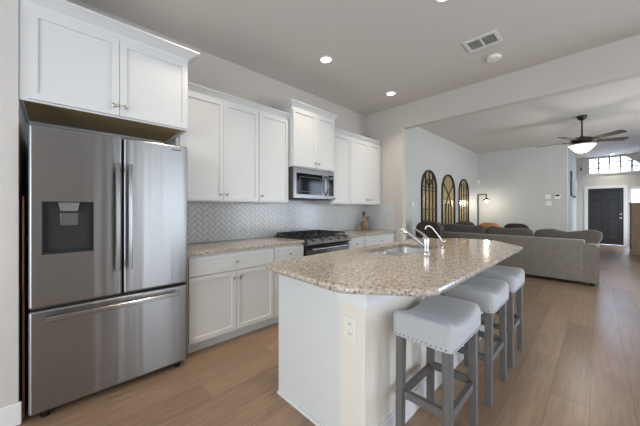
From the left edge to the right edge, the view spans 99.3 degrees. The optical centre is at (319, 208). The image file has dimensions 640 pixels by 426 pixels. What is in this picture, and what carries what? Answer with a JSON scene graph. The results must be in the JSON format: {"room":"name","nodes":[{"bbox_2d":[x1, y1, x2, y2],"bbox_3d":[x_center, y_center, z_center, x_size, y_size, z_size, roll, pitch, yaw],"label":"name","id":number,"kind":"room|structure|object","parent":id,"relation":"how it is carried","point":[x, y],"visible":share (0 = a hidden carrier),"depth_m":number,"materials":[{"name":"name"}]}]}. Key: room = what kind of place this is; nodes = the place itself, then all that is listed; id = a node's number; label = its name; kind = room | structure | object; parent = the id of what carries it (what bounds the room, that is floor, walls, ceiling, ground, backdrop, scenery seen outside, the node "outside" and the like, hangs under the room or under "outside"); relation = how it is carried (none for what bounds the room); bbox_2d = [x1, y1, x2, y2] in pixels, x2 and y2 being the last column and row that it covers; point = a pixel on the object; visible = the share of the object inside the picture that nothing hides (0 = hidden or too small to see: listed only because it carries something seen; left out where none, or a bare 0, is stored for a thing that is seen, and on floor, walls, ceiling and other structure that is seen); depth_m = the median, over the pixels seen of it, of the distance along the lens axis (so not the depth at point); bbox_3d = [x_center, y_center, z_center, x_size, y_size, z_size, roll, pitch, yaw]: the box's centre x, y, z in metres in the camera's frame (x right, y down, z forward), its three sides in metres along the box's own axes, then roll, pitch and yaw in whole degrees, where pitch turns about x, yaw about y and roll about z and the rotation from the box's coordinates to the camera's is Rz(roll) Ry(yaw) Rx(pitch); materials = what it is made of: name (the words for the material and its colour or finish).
{"room":"kitchen","nodes":[
{"label":"kitchen","id":0,"kind":"room"},
{"bbox_2d":[0,0,25,407],"bbox_3d":[-3.013,-0.240,0.969,2.650,3.050,0.760,0,0,-44],"label":"wall","id":1,"kind":"structure","parent":0,"point":[12,118],"depth_m":1.60,"materials":[{"name":"paint"}]},
{"bbox_2d":[0,401,21,425],"bbox_3d":[-2.734,1.218,0.700,2.654,0.135,0.014,0,0,-44],"label":"baseboard","id":2,"kind":"structure","parent":1,"relation":"attached to","point":[10,415],"depth_m":1.60,"materials":[{"name":"white paint"}]},
{"bbox_2d":[26,0,365,375],"bbox_3d":[-0.690,-0.240,3.706,4.500,3.050,0.100,0,0,-44],"label":"wall","id":3,"kind":"structure","parent":0,"point":[208,70],"depth_m":3.35,"materials":[{"name":"paint"}]},
{"bbox_2d":[19,0,199,143],"bbox_3d":[-1.637,-0.990,2.200,1.035,0.660,0.724,0,0,-44],"label":"upper cabinet","id":4,"kind":"object","parent":3,"relation":"attached to","point":[82,69],"visible":0.99,"depth_m":1.92,"materials":[{"name":"grey paint"}]},
{"bbox_2d":[166,82,259,202],"bbox_3d":[-1.127,-0.638,2.941,0.875,1.123,0.379,0,0,-44],"label":"upper cabinet","id":5,"kind":"object","parent":3,"relation":"attached to","point":[221,140],"visible":0.89,"depth_m":2.81,"materials":[{"name":"grey paint"}]},
{"bbox_2d":[253,104,289,202],"bbox_3d":[-0.657,-0.638,3.401,0.436,1.123,0.379,0,0,-44],"label":"upper cabinet","id":6,"kind":"object","parent":3,"relation":"attached to","point":[273,123],"visible":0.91,"depth_m":3.28,"materials":[{"name":"grey paint"}]},
{"bbox_2d":[187,200,365,242],"bbox_3d":[-0.355,0.087,3.956,3.429,0.564,0.008,0,0,-44],"label":"tile backsplash","id":7,"kind":"structure","parent":3,"relation":"attached to","point":[206,221],"depth_m":3.55,"materials":[{"name":"grey tile"}]},
{"bbox_2d":[272,99,338,171],"bbox_3d":[-0.197,-0.946,3.803,0.880,0.818,0.449,0,0,-44],"label":"upper cabinet","id":8,"kind":"object","parent":3,"relation":"attached to","point":[311,130],"visible":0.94,"depth_m":3.60,"materials":[{"name":"grey paint"}]},
{"bbox_2d":[288,167,333,200],"bbox_3d":[-0.188,-0.329,3.790,0.745,0.408,0.462,0,0,-44],"label":"microwave","id":9,"kind":"object","parent":8,"relation":"attached to","point":[304,184],"visible":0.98,"depth_m":3.60,"materials":[{"name":"grey metal"}]},
{"bbox_2d":[316,128,351,203],"bbox_3d":[0.219,-0.638,4.259,0.448,1.123,0.379,0,0,-44],"label":"upper cabinet","id":10,"kind":"object","parent":3,"relation":"attached to","point":[342,173],"visible":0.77,"depth_m":4.17,"materials":[{"name":"grey paint"}]},
{"bbox_2d":[341,133,381,204],"bbox_3d":[0.683,-0.638,4.713,0.848,1.123,0.379,0,0,-44],"label":"upper cabinet","id":11,"kind":"object","parent":3,"relation":"attached to","point":[365,152],"visible":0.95,"depth_m":4.59,"materials":[{"name":"grey paint"}]},
{"bbox_2d":[17,244,639,425],"bbox_3d":[4.010,1.335,4.123,17.300,0.100,6.080,0,0,-44],"label":"floor","id":12,"kind":"structure","parent":0,"point":[578,363],"depth_m":2.04,"materials":[{"name":"brown wood"}]},
{"bbox_2d":[22,197,26,417],"bbox_3d":[-1.897,0.605,1.747,0.009,1.360,0.250,0,0,-44],"label":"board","id":13,"kind":"object","parent":12,"relation":"on","point":[24,199],"visible":1,"depth_m":1.68,"materials":[{"name":"red"}]},
{"bbox_2d":[28,124,186,417],"bbox_3d":[-1.622,0.385,2.144,0.898,1.800,0.766,0,0,-44],"label":"refrigerator","id":14,"kind":"object","parent":12,"relation":"on","point":[107,215],"visible":1,"depth_m":1.84,"materials":[{"name":"grey metal"}]},
{"bbox_2d":[185,247,273,353],"bbox_3d":[-1.020,0.846,2.842,0.890,0.878,0.648,0,0,-44],"label":"base cabinet","id":15,"kind":"object","parent":12,"relation":"on","point":[230,295],"visible":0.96,"depth_m":2.58,"materials":[{"name":"grey paint"}]},
{"bbox_2d":[187,236,304,256],"bbox_3d":[-0.878,0.389,2.993,1.334,0.035,0.636,0,0,-44],"label":"countertop","id":16,"kind":"structure","parent":15,"relation":"on","point":[204,248],"depth_m":2.84,"materials":[{"name":"beige stone"}]},
{"bbox_2d":[269,243,303,324],"bbox_3d":[-0.548,0.846,3.304,0.424,0.878,0.648,0,0,-44],"label":"base cabinet","id":17,"kind":"object","parent":12,"relation":"on","point":[295,250],"visible":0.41,"depth_m":3.02,"materials":[{"name":"grey paint"}]},
{"bbox_2d":[275,230,350,255],"bbox_3d":[-0.084,0.761,3.700,0.781,0.888,0.715,0,0,-44],"label":"gas range","id":18,"kind":"object","parent":12,"relation":"on","point":[316,241],"visible":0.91,"depth_m":3.49,"materials":[{"name":"black metal"}]},
{"bbox_2d":[275,234,346,239],"bbox_3d":[-0.114,0.369,3.730,0.781,0.032,0.630,0,0,-44],"label":"cooktop","id":19,"kind":"object","parent":18,"relation":"in","point":[290,236],"depth_m":3.49,"materials":[{"name":"black metal"}]},
{"bbox_2d":[348,236,364,248],"bbox_3d":[0.325,0.846,4.159,0.435,0.878,0.648,0,0,-44],"label":"base cabinet","id":20,"kind":"object","parent":12,"relation":"on","point":[355,242],"visible":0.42,"depth_m":3.97,"materials":[{"name":"grey paint"}]},
{"bbox_2d":[364,233,394,245],"bbox_3d":[0.791,0.846,4.615,0.862,0.878,0.648,0,0,-44],"label":"base cabinet","id":21,"kind":"object","parent":12,"relation":"on","point":[370,240],"visible":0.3,"depth_m":4.38,"materials":[{"name":"grey paint"}]},
{"bbox_2d":[338,229,395,237],"bbox_3d":[0.626,0.389,4.466,1.298,0.035,0.636,0,0,-44],"label":"countertop","id":22,"kind":"structure","parent":21,"relation":"on","point":[358,232],"depth_m":4.38,"materials":[{"name":"beige stone"}]},
{"bbox_2d":[361,221,368,229],"bbox_3d":[0.801,0.296,4.871,0.140,0.150,0.140,0,0,-44],"label":"utensil crock","id":23,"kind":"object","parent":22,"relation":"on","point":[364,224],"visible":1,"depth_m":4.82,"materials":[{"name":"brown wood"}]},
{"bbox_2d":[277,250,483,425],"bbox_3d":[0.778,0.841,2.423,2.301,0.888,0.777,0,0,-44],"label":"kitchen island","id":24,"kind":"object","parent":12,"relation":"on","point":[337,351],"visible":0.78,"depth_m":1.56,"materials":[{"name":"grey paint"}]},
{"bbox_2d":[344,315,355,342],"bbox_3d":[0.159,0.631,1.438,0.006,0.124,0.082,0,0,-44],"label":"outlet plate","id":25,"kind":"object","parent":24,"relation":"attached to","point":[349,320],"depth_m":1.43,"materials":[{"name":"beige plastic"}]},
{"bbox_2d":[347,319,352,327],"bbox_3d":[0.157,0.605,1.435,0.004,0.036,0.040,0,0,-44],"label":"socket","id":26,"kind":"object","parent":24,"relation":"attached to","point":[349,321],"depth_m":1.43,"materials":[{"name":"beige plastic"}]},
{"bbox_2d":[347,329,352,337],"bbox_3d":[0.157,0.657,1.435,0.004,0.036,0.040,0,0,-44],"label":"socket","id":27,"kind":"object","parent":24,"relation":"attached to","point":[349,331],"depth_m":1.43,"materials":[{"name":"beige plastic"}]},
{"bbox_2d":[266,238,522,296],"bbox_3d":[0.898,0.378,2.338,2.665,0.036,1.085,0,0,-44],"label":"island countertop","id":28,"kind":"structure","parent":24,"relation":"on","point":[359,270],"depth_m":1.70,"materials":[{"name":"beige stone"}]},
{"bbox_2d":[373,247,422,255],"bbox_3d":[0.738,0.493,2.455,0.766,0.192,0.401,0,0,-44],"label":"sink","id":29,"kind":"object","parent":28,"relation":"in","point":[401,251],"visible":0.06,"depth_m":2.74,"materials":[{"name":"silver metal"}]},
{"bbox_2d":[398,227,429,253],"bbox_3d":[0.775,0.255,2.260,0.264,0.210,0.067,0,0,37],"label":"kitchen faucet","id":30,"kind":"object","parent":28,"relation":"on","point":[424,243],"visible":1,"depth_m":2.21,"materials":[{"name":"silver metal"}]},
{"bbox_2d":[425,225,444,249],"bbox_3d":[1.036,0.255,2.448,0.176,0.211,0.060,0,0,19],"label":"water faucet","id":31,"kind":"object","parent":28,"relation":"on","point":[441,241],"visible":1,"depth_m":2.42,"materials":[{"name":"silver metal"}]},
{"bbox_2d":[416,221,443,237],"bbox_3d":[2.309,0.765,5.453,0.710,1.040,0.590,0,0,-44],"label":"armchair","id":32,"kind":"object","parent":12,"relation":"on","point":[437,226],"visible":0.07,"depth_m":5.16,"materials":[{"name":"fabric"}]},
{"bbox_2d":[393,295,480,425],"bbox_3d":[0.659,0.914,1.520,0.462,0.741,0.326,0,0,-44],"label":"bar stool","id":33,"kind":"object","parent":12,"relation":"on","point":[444,324],"visible":0.98,"depth_m":1.45,"materials":[{"name":"grey fabric"}]},
{"bbox_2d":[444,276,508,406],"bbox_3d":[1.160,0.914,2.010,0.462,0.741,0.326,0,0,-44],"label":"bar stool","id":34,"kind":"object","parent":12,"relation":"on","point":[491,295],"visible":0.79,"depth_m":1.89,"materials":[{"name":"white leather"}]},
{"bbox_2d":[477,194,489,224],"bbox_3d":[4.856,0.420,8.191,0.300,1.730,0.470,0,0,-44],"label":"floor lamp","id":35,"kind":"object","parent":12,"relation":"on","point":[486,199],"visible":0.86,"depth_m":8.23,"materials":[{"name":"brown metal"}]},
{"bbox_2d":[475,265,524,367],"bbox_3d":[1.610,0.914,2.451,0.462,0.741,0.326,0,0,-44],"label":"bar stool","id":36,"kind":"object","parent":12,"relation":"on","point":[515,277],"visible":0.61,"depth_m":2.34,"materials":[{"name":"grey fabric"}]},
{"bbox_2d":[443,224,602,286],"bbox_3d":[3.992,0.814,5.714,1.000,0.942,2.700,0,0,-44],"label":"sofa","id":37,"kind":"object","parent":12,"relation":"on","point":[552,253],"visible":0.68,"depth_m":4.92,"materials":[{"name":"grey fabric"}]},
{"bbox_2d":[455,221,473,224],"bbox_3d":[3.405,0.520,6.413,0.171,0.467,0.470,0,0,-44],"label":"throw pillow","id":38,"kind":"object","parent":37,"relation":"on","point":[459,222],"visible":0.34,"depth_m":6.37,"materials":[{"name":"fabric"}]},
{"bbox_2d":[443,224,486,233],"bbox_3d":[3.276,0.595,6.203,0.279,0.504,0.920,0,0,-44],"label":"cushion","id":39,"kind":"object","parent":37,"relation":"on","point":[479,229],"depth_m":6.09,"materials":[{"name":"grey fabric"}]},
{"bbox_2d":[480,222,499,228],"bbox_3d":[3.776,0.520,6.077,0.169,0.437,0.440,0,0,-44],"label":"throw pillow","id":40,"kind":"object","parent":37,"relation":"on","point":[487,225],"visible":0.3,"depth_m":6.05,"materials":[{"name":"brown fabric"}]},
{"bbox_2d":[487,226,533,236],"bbox_3d":[3.885,0.611,5.582,0.279,0.511,0.780,0,0,-44],"label":"cushion","id":41,"kind":"object","parent":37,"relation":"on","point":[496,230],"depth_m":5.49,"materials":[{"name":"grey fabric"}]},
{"bbox_2d":[504,223,528,228],"bbox_3d":[4.105,0.540,5.699,0.172,0.476,0.480,0,0,-44],"label":"throw pillow","id":42,"kind":"object","parent":37,"relation":"on","point":[511,225],"visible":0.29,"depth_m":5.67,"materials":[{"name":"grey fabric"}]},
{"bbox_2d":[534,229,602,244],"bbox_3d":[4.494,0.610,4.960,0.280,0.504,0.920,0,0,-44],"label":"cushion","id":43,"kind":"object","parent":37,"relation":"on","point":[590,236],"depth_m":4.81,"materials":[{"name":"grey fabric"}]},
{"bbox_2d":[629,202,639,255],"bbox_3d":[9.164,0.552,7.721,0.830,1.465,0.490,0,0,-44],"label":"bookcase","id":44,"kind":"object","parent":12,"relation":"on","point":[634,208],"visible":1,"depth_m":7.57,"materials":[{"name":"brown wood"}]},
{"bbox_2d":[78,0,639,153],"bbox_3d":[2.367,-1.815,2.514,12.700,0.100,6.080,0,0,-44],"label":"ceiling","id":45,"kind":"structure","parent":0,"point":[415,50],"depth_m":2.92,"materials":[{"name":"grey paint"}]},
{"bbox_2d":[319,56,332,63],"bbox_3d":[0.070,-1.761,3.211,0.164,0.008,0.164,0,0,-44],"label":"recessed light","id":46,"kind":"object","parent":45,"relation":"in","point":[324,59],"visible":1,"depth_m":3.20,"materials":[{"name":"white paint"}]},
{"bbox_2d":[386,91,395,95],"bbox_3d":[1.084,-1.761,4.157,0.164,0.008,0.164,0,0,-44],"label":"recessed light","id":47,"kind":"object","parent":45,"relation":"in","point":[390,93],"visible":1,"depth_m":4.14,"materials":[{"name":"white paint"}]},
{"bbox_2d":[434,0,447,2],"bbox_3d":[1.024,-1.761,2.241,0.164,0.008,0.164,0,0,-44],"label":"recessed light","id":48,"kind":"object","parent":45,"relation":"in","point":[437,1],"visible":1,"depth_m":2.30,"materials":[{"name":"white paint"}]},
{"bbox_2d":[462,29,502,52],"bbox_3d":[1.710,-1.759,2.864,0.252,0.013,0.310,0,0,-44],"label":"ceiling vent","id":49,"kind":"object","parent":45,"relation":"in","point":[493,37],"visible":1,"depth_m":2.86,"materials":[{"name":"white metal"}]},
{"bbox_2d":[486,53,501,62],"bbox_3d":[2.020,-1.747,3.158,0.150,0.036,0.150,0,0,-44],"label":"smoke detector","id":50,"kind":"object","parent":45,"relation":"attached to","point":[494,57],"visible":1,"depth_m":3.13,"materials":[{"name":"white plastic"}]},
{"bbox_2d":[536,115,628,153],"bbox_3d":[4.949,-1.405,5.199,1.329,0.720,1.297,0,0,-44],"label":"ceiling fan","id":51,"kind":"object","parent":45,"relation":"hanging from","point":[581,144],"visible":1,"depth_m":5.05,"materials":[{"name":"brown metal"}]},
{"bbox_2d":[406,127,477,239],"bbox_3d":[3.138,-0.240,6.908,5.450,3.050,0.100,0,0,-44],"label":"wall","id":52,"kind":"structure","parent":0,"point":[425,150],"depth_m":6.41,"materials":[{"name":"paint"}]},
{"bbox_2d":[421,170,436,221],"bbox_3d":[2.482,-0.010,6.170,0.780,1.750,0.035,0,0,-44],"label":"arched mirror","id":53,"kind":"object","parent":52,"relation":"attached to","point":[428,182],"visible":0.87,"depth_m":6.14,"materials":[{"name":"black metal"}]},
{"bbox_2d":[441,174,455,225],"bbox_3d":[3.296,-0.010,6.967,0.860,1.750,0.035,0,0,-44],"label":"arched mirror","id":54,"kind":"object","parent":52,"relation":"attached to","point":[448,193],"visible":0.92,"depth_m":6.96,"materials":[{"name":"black metal"}]},
{"bbox_2d":[443,176,453,224],"bbox_3d":[3.291,-0.010,6.973,0.796,1.686,0.008,0,0,-44],"label":"mirror glass","id":55,"kind":"object","parent":54,"relation":"attached to","point":[448,181],"depth_m":6.96,"materials":[{"name":"brown"}]},
{"bbox_2d":[458,179,468,221],"bbox_3d":[4.111,0.005,7.765,0.800,1.720,0.035,0,0,-44],"label":"arched mirror","id":56,"kind":"object","parent":52,"relation":"attached to","point":[463,191],"visible":0.82,"depth_m":7.75,"materials":[{"name":"black metal"}]},
{"bbox_2d":[460,180,467,220],"bbox_3d":[4.106,0.005,7.770,0.736,1.656,0.008,0,0,-44],"label":"mirror glass","id":57,"kind":"object","parent":56,"relation":"attached to","point":[463,183],"depth_m":7.75,"materials":[{"name":"brown"}]},
{"bbox_2d":[366,34,639,240],"bbox_3d":[2.967,-0.240,3.102,0.120,3.050,5.880,0,0,-44],"label":"wall partition","id":58,"kind":"structure","parent":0,"point":[616,61],"depth_m":3.69,"materials":[{"name":"paint"}]},
{"bbox_2d":[366,204,394,229],"bbox_3d":[1.084,0.141,4.932,0.008,0.456,0.611,0,0,-44],"label":"tile backsplash","id":59,"kind":"structure","parent":58,"relation":"attached to","point":[382,216],"depth_m":4.90,"materials":[{"name":"grey tile"}]},
{"bbox_2d":[478,142,566,232],"bbox_3d":[5.826,-0.240,7.986,0.100,3.050,2.120,0,0,-44],"label":"wall","id":60,"kind":"structure","parent":0,"point":[516,182],"depth_m":7.81,"materials":[{"name":"paint"}]},
{"bbox_2d":[568,144,575,231],"bbox_3d":[8.176,-0.315,8.874,4.500,3.200,0.100,0,0,-44],"label":"wall","id":61,"kind":"structure","parent":0,"point":[571,156],"depth_m":8.44,"materials":[{"name":"paint"}]},
{"bbox_2d":[567,142,567,231],"bbox_3d":[6.569,-0.305,7.222,0.108,2.920,0.012,0,0,-44],"label":"trim","id":62,"kind":"structure","parent":61,"relation":"attached to","point":[567,142],"depth_m":7.18,"materials":[{"name":"white paint"}]},
{"bbox_2d":[570,171,576,197],"bbox_3d":[8.248,-0.765,8.836,2.250,0.740,0.054,0,0,-44],"label":"wall picture","id":63,"kind":"object","parent":61,"relation":"attached to","point":[573,179],"visible":1,"depth_m":8.25},
{"bbox_2d":[570,134,639,158],"bbox_3d":[8.848,-1.965,8.259,4.600,0.100,1.920,0,0,-44],"label":"ceiling","id":64,"kind":"structure","parent":0,"point":[631,145],"depth_m":8.61,"materials":[{"name":"grey paint"}]},
{"bbox_2d":[576,153,639,245],"bbox_3d":[10.463,-0.315,9.840,0.120,3.200,1.920,0,0,-44],"label":"wall","id":65,"kind":"structure","parent":0,"point":[630,179],"depth_m":10.08,"materials":[{"name":"paint"}]},
{"bbox_2d":[588,188,623,244],"bbox_3d":[10.356,0.265,9.876,0.111,2.030,0.891,0,0,-44],"label":"door","id":66,"kind":"structure","parent":65,"relation":"in","point":[605,205],"depth_m":9.84,"materials":[{"name":"black paint"}]},
{"bbox_2d":[584,185,627,245],"bbox_3d":[10.342,0.217,9.863,0.020,2.135,1.091,0,0,-44],"label":"trim","id":67,"kind":"structure","parent":65,"relation":"attached to","point":[625,187],"depth_m":9.62,"materials":[{"name":"white paint"}]},
{"bbox_2d":[587,155,639,174],"bbox_3d":[10.528,-1.570,9.723,0.110,0.620,1.422,0,0,-44],"label":"window","id":68,"kind":"structure","parent":65,"relation":"in","point":[620,161],"depth_m":9.74,"materials":[{"name":"glass"}]},
{"bbox_2d":[629,186,639,202],"bbox_3d":[10.857,0.255,9.337,0.020,2.060,0.350,0,0,-44],"label":"trim","id":69,"kind":"structure","parent":65,"relation":"attached to","point":[634,186],"depth_m":9.43,"materials":[{"name":"white paint"}]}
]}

